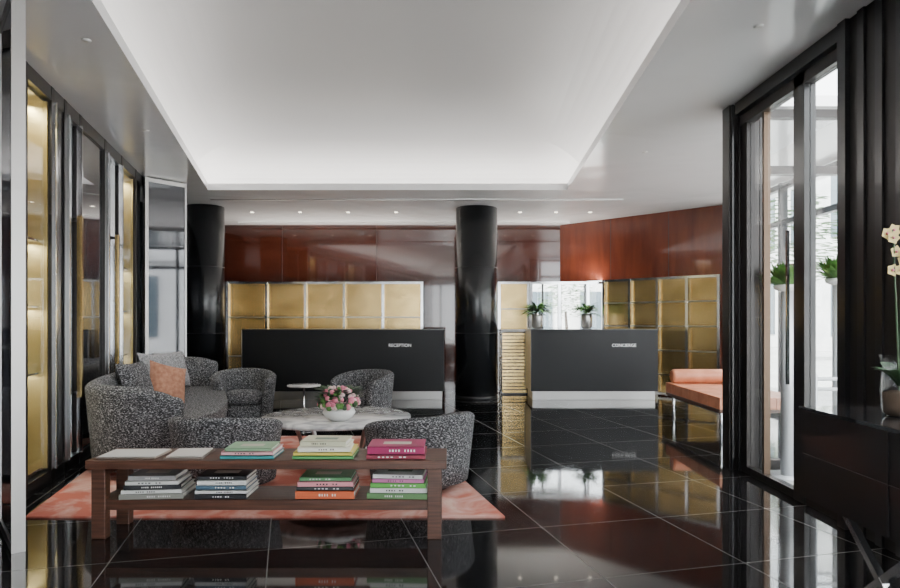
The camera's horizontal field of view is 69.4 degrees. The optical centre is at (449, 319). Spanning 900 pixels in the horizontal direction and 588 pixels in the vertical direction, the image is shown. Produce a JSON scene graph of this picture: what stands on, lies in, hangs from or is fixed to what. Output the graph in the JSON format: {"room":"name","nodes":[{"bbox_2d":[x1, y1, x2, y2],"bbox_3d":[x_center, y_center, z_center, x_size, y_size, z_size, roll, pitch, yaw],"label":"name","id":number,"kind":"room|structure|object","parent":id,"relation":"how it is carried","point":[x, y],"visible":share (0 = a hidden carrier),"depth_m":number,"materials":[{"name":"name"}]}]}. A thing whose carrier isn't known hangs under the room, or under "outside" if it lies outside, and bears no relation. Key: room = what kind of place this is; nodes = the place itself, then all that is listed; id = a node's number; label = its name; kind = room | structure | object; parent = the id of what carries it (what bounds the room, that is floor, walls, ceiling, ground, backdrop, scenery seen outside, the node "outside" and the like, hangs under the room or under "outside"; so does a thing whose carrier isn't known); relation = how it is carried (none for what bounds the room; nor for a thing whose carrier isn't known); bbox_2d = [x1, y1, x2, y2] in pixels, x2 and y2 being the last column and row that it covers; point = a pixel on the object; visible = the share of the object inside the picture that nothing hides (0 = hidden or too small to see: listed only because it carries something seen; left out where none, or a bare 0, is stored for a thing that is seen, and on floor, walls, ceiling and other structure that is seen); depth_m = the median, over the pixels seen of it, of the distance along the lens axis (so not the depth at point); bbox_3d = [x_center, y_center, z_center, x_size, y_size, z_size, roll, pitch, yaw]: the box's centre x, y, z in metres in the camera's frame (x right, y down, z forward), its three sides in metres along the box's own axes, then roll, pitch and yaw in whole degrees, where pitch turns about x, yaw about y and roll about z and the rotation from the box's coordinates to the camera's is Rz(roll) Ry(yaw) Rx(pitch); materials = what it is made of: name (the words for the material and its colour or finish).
{"room":"hotel lobby","nodes":[
{"label":"hotel lobby","id":0,"kind":"room"},
{"bbox_2d":[225,225,559,385],"bbox_3d":[-2.050,-0.275,12.496,8.300,3.070,0.208,0,0,0],"label":"wall","id":1,"kind":"structure","parent":0,"point":[253,253],"depth_m":12.40,"materials":[{"name":"brown wood"}]},
{"bbox_2d":[0,0,873,224],"bbox_3d":[-0.800,-1.855,4.300,10.800,0.090,17.000,0,0,0],"label":"ceiling","id":2,"kind":"structure","parent":0,"point":[709,55],"depth_m":6.08,"materials":[{"name":"white paint"}]},
{"bbox_2d":[81,38,91,42],"bbox_3d":[-2.350,-1.808,4.200,0.060,0.004,0.060,0,0,0],"label":"recessed light","id":3,"kind":"object","parent":2,"relation":"in","point":[82,39],"visible":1,"depth_m":4.20,"materials":[{"name":"white ceramic"}]},
{"bbox_2d":[101,0,680,183],"bbox_3d":[-0.909,-2.150,3.525,5.793,0.500,11.730,0,0,0],"label":"cove","id":4,"kind":"object","parent":2,"relation":"attached to","point":[255,91],"visible":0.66,"depth_m":6.45,"materials":[{"name":"grey paint"}]},
{"bbox_2d":[210,199,622,223],"bbox_3d":[-0.650,-1.795,10.875,6.500,0.030,2.250,0,0,0],"label":"trim","id":5,"kind":"structure","parent":2,"relation":"attached to","point":[210,199],"depth_m":9.78,"materials":[{"name":"white paint"}]},
{"bbox_2d":[753,24,763,28],"bbox_3d":[1.900,-1.808,4.000,0.060,0.004,0.060,0,0,0],"label":"recessed light","id":6,"kind":"object","parent":2,"relation":"in","point":[757,26],"visible":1,"depth_m":4.00,"materials":[{"name":"white ceramic"}]},
{"bbox_2d":[0,386,899,587],"bbox_3d":[-0.875,1.310,4.300,10.650,0.100,17.000,0,0,0],"label":"floor","id":7,"kind":"structure","parent":0,"point":[589,493],"depth_m":3.78,"materials":[{"name":"black tile"}]},
{"bbox_2d":[187,204,224,370],"bbox_3d":[-3.912,-0.274,10.400,0.600,3.068,0.600,0,0,0],"label":"column","id":8,"kind":"structure","parent":7,"relation":"on","point":[205,222],"depth_m":10.16,"materials":[{"name":"black stone"}]},
{"bbox_2d":[211,368,275,417],"bbox_3d":[-2.483,0.930,7.874,0.758,0.660,0.677,0,0,0],"label":"armchair","id":9,"kind":"object","parent":7,"relation":"on","point":[250,392],"visible":0.77,"depth_m":7.73,"materials":[{"name":"fabric"}]},
{"bbox_2d":[26,436,504,517],"bbox_3d":[-1.538,1.254,5.565,3.775,0.012,2.870,0,0,0],"label":"area rug","id":10,"kind":"object","parent":7,"relation":"on","point":[461,500],"visible":0.21,"depth_m":4.26,"materials":[{"name":"carpet"}]},
{"bbox_2d":[85,357,227,472],"bbox_3d":[-2.780,0.852,6.568,1.043,0.792,3.369,0,0,-13],"label":"curved sofa","id":11,"kind":"object","parent":10,"relation":"on","point":[118,416],"visible":0.59,"depth_m":5.00,"materials":[{"name":"fabric"}]},
{"bbox_2d":[115,361,153,389],"bbox_3d":[-2.900,0.590,6.000,0.208,0.399,0.440,0,0,5],"label":"throw pillow","id":12,"kind":"object","parent":11,"relation":"on","point":[135,375],"visible":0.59,"depth_m":5.90,"materials":[{"name":"fabric"}]},
{"bbox_2d":[137,353,171,374],"bbox_3d":[-3.080,0.560,6.850,0.212,0.455,0.497,0,0,17],"label":"throw pillow","id":13,"kind":"object","parent":11,"relation":"on","point":[162,359],"visible":0.2,"depth_m":6.79,"materials":[{"name":"grey fabric"}]},
{"bbox_2d":[150,360,185,402],"bbox_3d":[-2.760,0.620,6.350,0.214,0.470,0.488,0,0,36],"label":"throw pillow","id":14,"kind":"object","parent":11,"relation":"on","point":[166,379],"visible":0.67,"depth_m":6.29,"materials":[{"name":"orange fabric"}]},
{"bbox_2d":[153,351,190,385],"bbox_3d":[-3.140,0.560,7.350,0.200,0.399,0.440,0,0,20],"label":"throw pillow","id":15,"kind":"object","parent":11,"relation":"on","point":[177,359],"visible":0.35,"depth_m":7.41,"materials":[{"name":"grey fabric"}]},
{"bbox_2d":[168,416,282,484],"bbox_3d":[-1.669,0.963,4.812,0.808,0.570,0.695,0,0,0],"label":"armchair","id":16,"kind":"object","parent":10,"relation":"on","point":[185,432],"visible":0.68,"depth_m":4.52,"materials":[{"name":"fabric"}]},
{"bbox_2d":[261,406,410,469],"bbox_3d":[-0.977,1.041,5.620,1.280,0.426,1.280,0,0,0],"label":"coffee table","id":17,"kind":"object","parent":10,"relation":"on","point":[312,419],"visible":0.5,"depth_m":5.46,"materials":[{"name":"grey stone"}]},
{"bbox_2d":[315,385,361,421],"bbox_3d":[-0.913,0.685,5.350,0.406,0.286,0.406,0,0,0],"label":"flower bowl","id":18,"kind":"object","parent":17,"relation":"on","point":[337,408],"visible":1,"depth_m":5.25,"materials":[{"name":"white ceramic"}]},
{"bbox_2d":[364,411,474,489],"bbox_3d":[-0.189,0.963,4.897,0.724,0.570,0.838,0,0,41],"label":"armchair","id":19,"kind":"object","parent":10,"relation":"on","point":[453,432],"visible":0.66,"depth_m":4.62,"materials":[{"name":"fabric"}]},
{"bbox_2d":[85,448,446,538],"bbox_3d":[-1.055,1.032,3.900,2.070,0.455,0.360,0,0,0],"label":"console table","id":20,"kind":"object","parent":7,"relation":"on","point":[103,501],"visible":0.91,"depth_m":3.74,"materials":[{"name":"brown wood"}]},
{"bbox_2d":[96,449,171,458],"bbox_3d":[-1.880,0.798,3.880,0.340,0.013,0.240,0,0,0],"label":"magazine","id":21,"kind":"object","parent":20,"relation":"on","point":[117,453],"visible":1,"depth_m":3.85,"materials":[{"name":"beige paper"}]},
{"bbox_2d":[119,469,196,499],"bbox_3d":[-1.735,0.969,3.880,0.360,0.131,0.261,0,0,-5],"label":"book stack","id":22,"kind":"object","parent":20,"relation":"on","point":[144,483],"visible":0.99,"depth_m":3.77,"materials":[{"name":"grey paper"}]},
{"bbox_2d":[163,448,214,459],"bbox_3d":[-1.550,0.796,3.880,0.220,0.017,0.260,0,0,-3],"label":"magazine","id":23,"kind":"object","parent":20,"relation":"on","point":[181,453],"visible":1,"depth_m":3.84,"materials":[{"name":"white paper"}]},
{"bbox_2d":[194,469,259,498],"bbox_3d":[-1.325,0.969,3.880,0.300,0.131,0.261,0,0,0],"label":"book stack","id":24,"kind":"object","parent":20,"relation":"on","point":[211,483],"visible":0.98,"depth_m":3.76,"materials":[{"name":"grey paper"}]},
{"bbox_2d":[220,441,284,458],"bbox_3d":[-1.174,0.775,3.880,0.310,0.060,0.250,0,0,0],"label":"book stack","id":25,"kind":"object","parent":20,"relation":"on","point":[245,449],"visible":1,"depth_m":3.77,"materials":[{"name":"teal paper"}]},
{"bbox_2d":[292,435,358,458],"bbox_3d":[-0.735,0.755,3.880,0.350,0.098,0.265,0,0,0],"label":"book stack","id":26,"kind":"object","parent":20,"relation":"on","point":[312,446],"visible":1,"depth_m":3.77,"materials":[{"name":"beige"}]},
{"bbox_2d":[295,469,359,498],"bbox_3d":[-0.723,0.973,3.880,0.340,0.122,0.261,0,0,0],"label":"book stack","id":27,"kind":"object","parent":20,"relation":"on","point":[313,483],"visible":0.98,"depth_m":3.76,"materials":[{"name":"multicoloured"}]},
{"bbox_2d":[366,439,426,458],"bbox_3d":[-0.312,0.768,3.880,0.340,0.072,0.261,0,0,0],"label":"book stack","id":28,"kind":"object","parent":20,"relation":"on","point":[377,448],"visible":1,"depth_m":3.75,"materials":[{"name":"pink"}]},
{"bbox_2d":[367,469,426,499],"bbox_3d":[-0.295,0.965,3.880,0.360,0.139,0.261,0,0,3],"label":"book stack","id":29,"kind":"object","parent":20,"relation":"on","point":[385,483],"visible":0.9,"depth_m":3.76,"materials":[{"name":"green paper"}]},
{"bbox_2d":[287,383,320,431],"bbox_3d":[-1.673,1.000,7.450,0.380,0.521,0.380,0,0,0],"label":"side table","id":30,"kind":"object","parent":7,"relation":"on","point":[295,385],"visible":0.56,"depth_m":7.41,"materials":[{"name":"grey stone"}]},
{"bbox_2d":[226,282,422,368],"bbox_3d":[-2.260,0.285,11.740,3.551,1.950,0.080,0,0,0],"label":"wall panel","id":31,"kind":"object","parent":7,"relation":"on","point":[249,305],"visible":0.48,"depth_m":11.76,"materials":[{"name":"gold metal"}]},
{"bbox_2d":[241,329,444,399],"bbox_3d":[-1.679,0.703,10.570,3.190,1.115,0.760,0,0,0],"label":"reception desk","id":32,"kind":"object","parent":7,"relation":"on","point":[415,357],"visible":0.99,"depth_m":10.20,"materials":[{"name":"black"}]},
{"bbox_2d":[330,369,393,407],"bbox_3d":[-1.006,0.930,7.730,0.758,0.660,0.646,0,0,37],"label":"armchair","id":33,"kind":"object","parent":7,"relation":"on","point":[376,385],"visible":0.6,"depth_m":7.60,"materials":[{"name":"fabric"}]},
{"bbox_2d":[424,279,455,388],"bbox_3d":[-0.146,0.260,12.115,0.659,2.000,0.530,0,0,0],"label":"wall","id":34,"kind":"structure","parent":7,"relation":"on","point":[439,294],"depth_m":11.85,"materials":[{"name":"pale grey lacquer"}]},
{"bbox_2d":[455,205,497,399],"bbox_3d":[0.430,-0.274,10.550,0.690,3.068,0.690,0,0,0],"label":"column","id":35,"kind":"structure","parent":7,"relation":"on","point":[476,225],"depth_m":10.25,"materials":[{"name":"black stone"}]},
{"bbox_2d":[499,329,527,393],"bbox_3d":[1.912,0.710,11.275,2.086,1.100,0.550,0,0,0],"label":"cabinet","id":36,"kind":"object","parent":7,"relation":"on","point":[512,344],"depth_m":11.02,"materials":[{"name":"gold metal"}]},
{"bbox_2d":[498,282,529,389],"bbox_3d":[1.148,0.285,11.740,0.568,1.950,0.080,0,0,0],"label":"screen","id":37,"kind":"object","parent":7,"relation":"on","point":[513,297],"visible":0.44,"depth_m":11.76,"materials":[{"name":"gold metal"}]},
{"bbox_2d":[530,282,601,328],"bbox_3d":[2.232,0.285,11.740,1.580,1.950,0.080,0,0,0],"label":"glass screen","id":38,"kind":"object","parent":7,"relation":"on","point":[531,283],"visible":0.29,"depth_m":11.70,"materials":[{"name":"silver metal"}]},
{"bbox_2d":[525,329,658,399],"bbox_3d":[2.268,0.703,10.570,2.013,1.115,0.760,0,0,0],"label":"desk","id":39,"kind":"object","parent":7,"relation":"on","point":[560,364],"visible":1,"depth_m":10.20,"materials":[{"name":"black"}]},
{"bbox_2d":[523,301,552,328],"bbox_3d":[1.530,-0.080,11.253,0.586,0.479,0.565,0,0,0],"label":"potted plant","id":40,"kind":"object","parent":39,"relation":"on","point":[537,319],"visible":1,"depth_m":11.17,"materials":[{"name":"green plant"}]},
{"bbox_2d":[571,303,600,328],"bbox_3d":[2.353,-0.070,11.242,0.540,0.461,0.557,0,0,0],"label":"potted plant","id":41,"kind":"object","parent":39,"relation":"on","point":[586,319],"visible":0.99,"depth_m":11.17,"materials":[{"name":"green plant"}]},
{"bbox_2d":[602,274,721,395],"bbox_3d":[3.465,0.275,10.832,0.080,1.970,2.094,0,0,-45],"label":"wall panel","id":42,"kind":"object","parent":7,"relation":"on","point":[686,311],"visible":0.66,"depth_m":10.66,"materials":[{"name":"gold metal"}]},
{"bbox_2d":[666,369,779,440],"bbox_3d":[3.210,0.940,7.515,0.880,0.640,1.670,0,0,0],"label":"daybed","id":43,"kind":"object","parent":7,"relation":"on","point":[701,388],"visible":0.52,"depth_m":7.82,"materials":[{"name":"orange leather"}]},
{"bbox_2d":[759,109,836,468],"bbox_3d":[3.510,-0.270,5.560,1.760,3.060,0.100,0,0,0],"label":"window","id":44,"kind":"structure","parent":7,"relation":"on","point":[777,114],"depth_m":5.52,"materials":[{"name":"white metal"}]},
{"bbox_2d":[799,406,899,587],"bbox_3d":[1.910,0.834,2.175,0.480,0.849,1.870,0,0,0],"label":"credenza","id":45,"kind":"object","parent":7,"relation":"on","point":[851,454],"visible":0.93,"depth_m":2.70,"materials":[{"name":"black paint"}]},
{"bbox_2d":[873,224,899,416],"bbox_3d":[1.905,0.003,2.764,0.200,0.811,0.232,0,0,38],"label":"orchid","id":46,"kind":"object","parent":45,"relation":"on","point":[890,399],"visible":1,"depth_m":2.74,"materials":[{"name":"white plant"}]},
{"bbox_2d":[560,205,721,281],"bbox_3d":[3.331,-0.275,11.295,0.200,3.070,3.302,0,0,-45],"label":"wall","id":47,"kind":"structure","parent":0,"point":[639,243],"depth_m":11.15,"materials":[{"name":"brown wood"}]},
{"bbox_2d":[542,281,586,328],"bbox_3d":[2.244,0.120,12.271,1.595,1.680,0.340,0,0,27],"label":"window","id":48,"kind":"structure","parent":47,"relation":"in","point":[584,281],"depth_m":12.45,"materials":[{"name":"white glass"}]},
{"bbox_2d":[610,211,668,279],"bbox_3d":[3.258,-1.265,11.225,0.003,1.090,1.106,0,0,-45],"label":"trim","id":49,"kind":"structure","parent":47,"relation":"attached to","point":[668,211],"depth_m":10.84,"materials":[{"name":"black paint"}]},
{"bbox_2d":[722,104,758,469],"bbox_3d":[2.473,-0.273,5.520,0.255,3.065,0.160,0,0,0],"label":"curtain","id":50,"kind":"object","parent":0,"point":[731,128],"depth_m":5.46,"materials":[{"name":"black fabric"}]},
{"bbox_2d":[770,161,836,415],"bbox_3d":[4.380,-0.270,7.830,0.100,3.060,4.400,0,0,0],"label":"window","id":51,"kind":"structure","parent":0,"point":[783,221],"depth_m":8.52,"materials":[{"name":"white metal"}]},
{"bbox_2d":[837,0,899,556],"bbox_3d":[2.495,-0.275,-0.010,0.250,3.070,7.980,0,0,0],"label":"wall","id":52,"kind":"structure","parent":0,"point":[868,42],"depth_m":3.74,"materials":[{"name":"brown metal"}]},
{"bbox_2d":[735,26,836,519],"bbox_3d":[2.500,-0.274,4.707,0.240,3.068,1.445,0,0,0],"label":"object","id":53,"kind":"structure","parent":52,"relation":"in","point":[797,80],"depth_m":4.64,"materials":[{"name":"black paint"}]},
{"bbox_3d":[-3.361,-0.275,4.085,4.478,3.070,17.436,0,0,0],"label":"wall","id":54,"kind":"structure","parent":0,"visible":0},
{"bbox_2d":[26,61,142,499],"bbox_3d":[-3.051,-0.275,4.163,0.490,3.070,17.931,0,0,-14],"label":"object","id":55,"kind":"object","parent":54,"relation":"attached to","point":[86,173],"visible":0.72,"depth_m":5.70,"materials":[{"name":"black paint"}]},
{"bbox_2d":[0,0,25,553],"bbox_3d":[-2.548,-0.273,3.772,0.065,3.065,0.656,0,0,-40],"label":"wall","id":56,"kind":"structure","parent":55,"relation":"attached to","point":[13,18],"depth_m":3.54,"materials":[{"name":"grey paint"}]},
{"bbox_2d":[28,87,47,476],"bbox_3d":[-3.232,-0.278,4.745,0.380,2.835,0.470,0,0,-14],"label":"display case","id":57,"kind":"object","parent":55,"relation":"on","point":[37,107],"visible":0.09,"depth_m":4.98,"materials":[{"name":"gold metal"}]},
{"bbox_2d":[124,173,132,363],"bbox_3d":[-3.904,-0.278,7.445,0.380,2.835,0.575,0,0,-14],"label":"display case","id":58,"kind":"object","parent":55,"relation":"on","point":[128,183],"visible":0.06,"depth_m":7.74,"materials":[{"name":"gold metal"}]},
{"bbox_2d":[143,177,186,356],"bbox_3d":[-3.686,-0.273,8.413,0.065,3.065,0.554,0,0,39],"label":"mirror","id":59,"kind":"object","parent":55,"relation":"attached to","point":[164,202],"depth_m":8.37,"materials":[{"name":"grey mirror"}]},
{"label":"outside","id":60,"kind":"structure","parent":0,"visible":0},
{"bbox_2d":[770,347,831,484],"bbox_3d":[5.000,1.365,10.000,70.000,0.190,70.000,0,0,0],"label":"paved ground","id":61,"kind":"structure","parent":60,"point":[823,359],"depth_m":15.72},
{"bbox_2d":[537,284,593,328],"bbox_3d":[3.186,-0.043,17.976,1.579,2.634,1.567,0,0,0],"label":"street tree","id":62,"kind":"object","parent":61,"relation":"on","point":[578,297],"visible":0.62,"depth_m":17.97,"materials":[{"name":"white plant"}]},
{"bbox_2d":[533,281,601,328],"bbox_3d":[3.400,-2.740,40.965,22.800,8.000,2.070,0,0,0],"label":"building","id":63,"kind":"structure","parent":61,"relation":"on","point":[549,321],"depth_m":40.00,"materials":[{"name":"stone"}]},
{"bbox_2d":[758,261,824,481],"bbox_3d":[2.743,0.398,5.243,0.499,1.744,0.439,0,0,0],"label":"planter","id":64,"kind":"object","parent":61,"relation":"on","point":[777,278],"visible":0.46,"depth_m":5.21,"materials":[{"name":"silver metal"}]},
{"bbox_2d":[770,176,836,351],"bbox_3d":[15.900,-3.240,12.500,2.200,9.000,65.000,0,0,0],"label":"building","id":65,"kind":"structure","parent":61,"relation":"on","point":[825,185],"depth_m":26.25,"materials":[{"name":"stone"}]},
{"bbox_2d":[770,189,836,275],"bbox_3d":[10.506,-1.375,20.059,3.138,5.298,3.038,0,0,32],"label":"street tree","id":66,"kind":"object","parent":61,"relation":"on","point":[827,232],"visible":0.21,"depth_m":19.81,"materials":[{"name":"green plant"}]},
{"bbox_2d":[816,256,836,405],"bbox_3d":[3.097,0.373,5.176,0.431,1.794,0.467,0,0,16],"label":"planter","id":67,"kind":"object","parent":61,"relation":"on","point":[829,269],"visible":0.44,"depth_m":5.18,"materials":[{"name":"silver metal"}]},
{"bbox_2d":[816,374,836,405],"bbox_3d":[3.375,0.845,5.035,1.093,0.850,0.069,0,0,3],"label":"glass barrier","id":68,"kind":"object","parent":61,"relation":"on","point":[817,377],"visible":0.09,"depth_m":5.06,"materials":[{"name":"silver metal"}]}
]}

